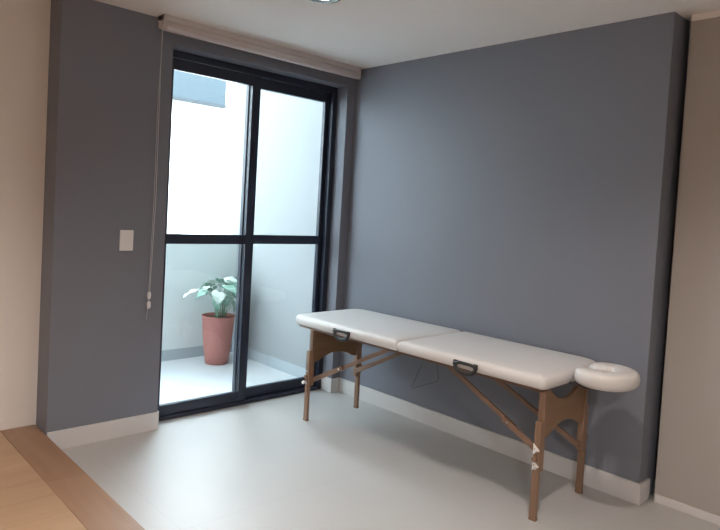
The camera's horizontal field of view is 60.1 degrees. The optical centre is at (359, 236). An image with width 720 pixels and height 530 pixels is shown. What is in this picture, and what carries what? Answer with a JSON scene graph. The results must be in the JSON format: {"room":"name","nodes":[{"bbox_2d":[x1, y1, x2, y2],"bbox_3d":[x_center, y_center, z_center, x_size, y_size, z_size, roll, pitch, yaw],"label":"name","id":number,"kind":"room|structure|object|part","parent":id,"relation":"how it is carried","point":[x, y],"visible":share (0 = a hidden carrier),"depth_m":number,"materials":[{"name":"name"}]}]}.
{"room":"massage room","nodes":[
{"label":"massage room","id":0,"kind":"room"},
{"bbox_2d":[0,0,50,430],"bbox_3d":[-2.991,-0.098,2.491,3.155,2.500,0.150,1,3,-43],"label":"wall","id":1,"kind":"structure","parent":0,"point":[24,24],"depth_m":3.44,"materials":[{"name":"white paint"}]},
{"bbox_2d":[0,432,86,529],"bbox_3d":[-0.758,1.366,-0.046,2.970,0.160,6.790,1,3,-43],"label":"wood floor","id":2,"kind":"structure","parent":0,"point":[27,502],"depth_m":2.68,"materials":[{"name":"brown wood"}]},
{"bbox_2d":[0,425,144,529],"bbox_3d":[0.390,1.387,1.033,0.178,0.160,6.790,1,3,-43],"label":"trim","id":3,"kind":"structure","parent":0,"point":[91,505],"depth_m":2.86,"materials":[{"name":"brown wood"}]},
{"bbox_2d":[36,0,355,435],"bbox_3d":[-0.948,-0.052,4.186,2.145,2.500,0.200,1,3,-43],"label":"wall","id":4,"kind":"structure","parent":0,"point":[99,351],"depth_m":3.58,"materials":[{"name":"grey paint"}]},
{"bbox_2d":[47,412,158,449],"bbox_3d":[-1.487,1.139,3.644,0.643,0.108,0.015,1,3,-43],"label":"baseboard","id":5,"kind":"structure","parent":4,"relation":"attached to","point":[97,432],"depth_m":3.63,"materials":[{"name":"grey wood"}]},
{"bbox_2d":[119,230,133,250],"bbox_3d":[-1.369,0.024,3.652,0.080,0.122,0.012,1,3,-43],"label":"light switch","id":6,"kind":"object","parent":4,"relation":"attached to","point":[126,236],"visible":1,"depth_m":3.65,"materials":[{"name":"white plastic"}]},
{"bbox_2d":[157,50,337,420],"bbox_3d":[-0.784,0.017,4.421,1.425,2.362,0.086,1,3,-43],"label":"door","id":7,"kind":"structure","parent":4,"relation":"attached to","point":[256,80],"depth_m":4.40,"materials":[{"name":"black metal"}]},
{"bbox_2d":[146,14,360,318],"bbox_3d":[-0.641,-0.387,4.213,1.566,1.800,0.105,1,3,-43],"label":"roller blind","id":8,"kind":"object","parent":4,"relation":"attached to","point":[167,23],"visible":1,"depth_m":3.97,"materials":[{"name":"grey fabric"}]},
{"bbox_3d":[-1.208,-0.357,3.700,0.030,1.720,0.063,1,3,-43],"label":"pull chain","id":9,"kind":"part","parent":8,"relation":"part of","materials":[{"name":"grey plastic"}]},
{"bbox_2d":[162,244,236,349],"bbox_3d":[-3.056,0.538,4.311,4.970,1.075,0.140,1,3,-43],"label":"wall","id":10,"kind":"structure","parent":0,"point":[187,266],"depth_m":5.64,"materials":[{"name":"paint"}]},
{"bbox_2d":[161,342,231,361],"bbox_3d":[-3.032,1.032,4.276,4.970,0.095,0.012,1,3,-43],"label":"baseboard","id":11,"kind":"structure","parent":10,"relation":"attached to","point":[197,351],"depth_m":5.62,"materials":[{"name":"grey"}]},
{"bbox_2d":[159,352,297,403],"bbox_3d":[-2.561,1.155,3.810,5.020,0.060,1.390,1,3,-43],"label":"floor","id":12,"kind":"structure","parent":0,"point":[186,378],"depth_m":5.09,"materials":[{"name":"tile"}]},
{"bbox_2d":[182,276,236,364],"bbox_3d":[-1.326,0.739,5.462,0.757,0.774,0.452,1,3,-43],"label":"potted plant","id":13,"kind":"object","parent":12,"relation":"on","point":[217,326],"visible":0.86,"depth_m":5.44,"materials":[{"name":"green plant"}]},
{"bbox_3d":[-1.268,0.913,5.537,0.294,0.428,0.294,1,3,-43],"label":"pot","id":14,"kind":"part","parent":13,"relation":"part of","materials":[{"name":"ceramic"}]},
{"bbox_2d":[230,84,322,367],"bbox_3d":[-0.656,-0.493,5.559,0.210,3.300,1.460,1,3,-43],"label":"wall","id":15,"kind":"structure","parent":0,"point":[289,139],"depth_m":5.42,"materials":[{"name":"grey paint"}]},
{"bbox_2d":[232,342,305,377],"bbox_3d":[-0.775,1.109,5.494,0.012,0.095,1.308,1,3,-43],"label":"baseboard","id":16,"kind":"structure","parent":15,"relation":"attached to","point":[281,365],"depth_m":5.45,"materials":[{"name":"grey paint"}]},
{"bbox_2d":[62,389,719,529],"bbox_3d":[1.432,1.456,1.991,2.645,0.060,6.750,1,3,-43],"label":"floor","id":17,"kind":"structure","parent":0,"point":[259,465],"depth_m":3.28,"materials":[{"name":"ceramic"}]},
{"bbox_2d":[296,309,639,521],"bbox_3d":[0.495,0.934,3.659,0.658,0.739,2.181,1,3,-45],"label":"massage table","id":18,"kind":"object","parent":17,"relation":"on","point":[467,354],"visible":1,"depth_m":3.31,"materials":[{"name":"white leather"}]},
{"bbox_3d":[-0.323,0.809,4.172,0.022,0.383,0.035,1,3,-45],"label":"leg","id":19,"kind":"part","parent":18,"relation":"part of","materials":[{"name":"brown wood"}]},
{"bbox_3d":[-0.168,0.735,4.317,0.402,0.230,0.018,1,3,-45],"label":"panel","id":20,"kind":"part","parent":18,"relation":"part of","materials":[{"name":"brown wood"}]},
{"bbox_3d":[-0.117,0.613,3.835,0.025,0.072,0.149,1,3,-45],"label":"carry handle","id":21,"kind":"part","parent":18,"relation":"part of","materials":[{"name":"black plastic"}]},
{"bbox_3d":[-0.021,0.814,4.469,0.022,0.383,0.035,1,3,-45],"label":"leg","id":22,"kind":"part","parent":18,"relation":"part of","materials":[{"name":"brown wood"}]},
{"bbox_3d":[0.027,0.763,3.863,0.013,0.272,0.497,1,3,-45],"label":"brace arm","id":23,"kind":"part","parent":18,"relation":"part of","materials":[{"name":"brown wood"}]},
{"bbox_2d":[296,309,460,349],"bbox_3d":[0.094,0.588,4.087,0.636,0.062,0.964,1,3,-45],"label":"cushion","id":24,"kind":"object","parent":18,"relation":"on","point":[384,331],"depth_m":3.93,"materials":[{"name":"white leather"}]},
{"bbox_3d":[0.286,0.767,4.117,0.013,0.270,0.497,1,3,-45],"label":"brace arm","id":25,"kind":"part","parent":18,"relation":"part of","materials":[{"name":"brown wood"}]},
{"bbox_3d":[0.533,0.677,3.173,0.025,0.072,0.149,1,3,-45],"label":"carry handle","id":26,"kind":"part","parent":18,"relation":"part of","materials":[{"name":"black plastic"}]},
{"bbox_3d":[0.607,0.811,3.272,0.013,0.272,0.502,1,3,-45],"label":"brace arm","id":27,"kind":"part","parent":18,"relation":"part of","materials":[{"name":"brown wood"}]},
{"bbox_2d":[397,331,595,389],"bbox_3d":[0.755,0.653,3.414,0.636,0.062,0.922,1,3,-45],"label":"cushion","id":28,"kind":"object","parent":18,"relation":"on","point":[532,367],"depth_m":3.26,"materials":[{"name":"white leather"}]},
{"bbox_3d":[0.819,0.848,3.574,0.013,0.280,0.572,1,3,-45],"label":"brace arm","id":29,"kind":"part","parent":18,"relation":"part of","materials":[{"name":"brown wood"}]},
{"bbox_3d":[0.824,1.052,2.938,0.021,0.027,0.028,1,3,-45],"label":"knob","id":30,"kind":"part","parent":18,"relation":"part of","materials":[{"name":"brown wood"}]},
{"bbox_3d":[0.863,0.926,2.964,0.022,0.383,0.035,1,3,-45],"label":"leg","id":31,"kind":"part","parent":18,"relation":"part of","materials":[{"name":"brown wood"}]},
{"bbox_3d":[1.018,0.852,3.109,0.402,0.230,0.018,1,3,-45],"label":"panel","id":32,"kind":"part","parent":18,"relation":"part of","materials":[{"name":"brown wood"}]},
{"bbox_3d":[1.165,0.931,3.261,0.022,0.383,0.035,1,3,-45],"label":"leg","id":33,"kind":"part","parent":18,"relation":"part of","materials":[{"name":"brown wood"}]},
{"bbox_2d":[574,362,639,391],"bbox_3d":[1.188,0.670,2.967,0.327,0.078,0.263,1,3,-45],"label":"cushion","id":34,"kind":"object","parent":18,"relation":"on","point":[600,376],"depth_m":2.87,"materials":[{"name":"white leather"}]},
{"bbox_2d":[95,0,719,68],"bbox_3d":[0.360,-1.145,0.877,5.800,0.100,6.950,1,3,-43],"label":"ceiling","id":35,"kind":"structure","parent":0,"point":[364,34],"depth_m":3.49,"materials":[{"name":"white paint"}]},
{"bbox_2d":[310,0,339,3],"bbox_3d":[-0.187,-1.215,3.161,0.188,0.010,0.188,1,3,-43],"label":"recessed light","id":36,"kind":"object","parent":35,"relation":"in","point":[316,1],"visible":1,"depth_m":3.22,"materials":[{"name":"silver metal"}]},
{"bbox_2d":[339,12,689,495],"bbox_3d":[0.704,0.043,4.140,0.200,2.500,2.535,1,3,-43],"label":"wall","id":37,"kind":"structure","parent":0,"point":[523,191],"depth_m":3.67,"materials":[{"name":"grey paint"}]},
{"bbox_2d":[330,378,338,392],"bbox_3d":[-0.200,1.162,4.854,0.079,0.108,0.015,1,3,-43],"label":"baseboard","id":38,"kind":"structure","parent":37,"relation":"attached to","point":[334,383],"depth_m":4.84,"materials":[{"name":"grey"}]},
{"bbox_2d":[338,377,650,504],"bbox_3d":[0.671,1.243,4.075,0.125,0.108,2.350,1,3,-43],"label":"baseboard","id":39,"kind":"structure","parent":37,"relation":"attached to","point":[614,485],"depth_m":3.78,"materials":[{"name":"grey wood"}]},
{"bbox_2d":[654,33,689,479],"bbox_3d":[2.414,0.194,2.828,0.100,2.500,6.800,1,3,-43],"label":"wall","id":40,"kind":"structure","parent":0,"point":[689,33],"depth_m":3.47,"materials":[{"name":"grey paint"}]},
{"bbox_2d":[654,16,719,515],"bbox_3d":[3.057,0.278,1.669,0.030,2.500,4.225,1,3,-43],"label":"wall","id":41,"kind":"structure","parent":0,"point":[688,458],"depth_m":3.11,"materials":[{"name":"grey paint"}]},
{"bbox_2d":[654,494,719,525],"bbox_3d":[2.974,1.504,1.703,0.012,0.042,4.220,1,3,-43],"label":"baseboard","id":42,"kind":"structure","parent":41,"relation":"attached to","point":[665,501],"depth_m":3.12,"materials":[{"name":"grey wood"}]},
{"bbox_2d":[691,10,719,20],"bbox_3d":[3.113,-0.954,1.602,0.010,0.030,4.220,1,3,-43],"label":"trim","id":43,"kind":"structure","parent":41,"relation":"attached to","point":[712,14],"depth_m":3.09,"materials":[{"name":"white paint"}]},
{"label":"outside","id":44,"kind":"structure","parent":0,"visible":0},
{"bbox_2d":[167,70,236,233],"bbox_3d":[-2.225,-0.295,7.115,14.000,4.600,0.360,1,3,-43],"label":"building","id":45,"kind":"structure","parent":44,"point":[203,108],"depth_m":7.24,"materials":[{"name":"white paint"}]},
{"bbox_3d":[-2.298,-1.546,6.723,1.925,0.030,0.060,1,3,-43],"label":"sill","id":46,"kind":"part","parent":45,"relation":"part of","materials":[{"name":"white"}]}
]}

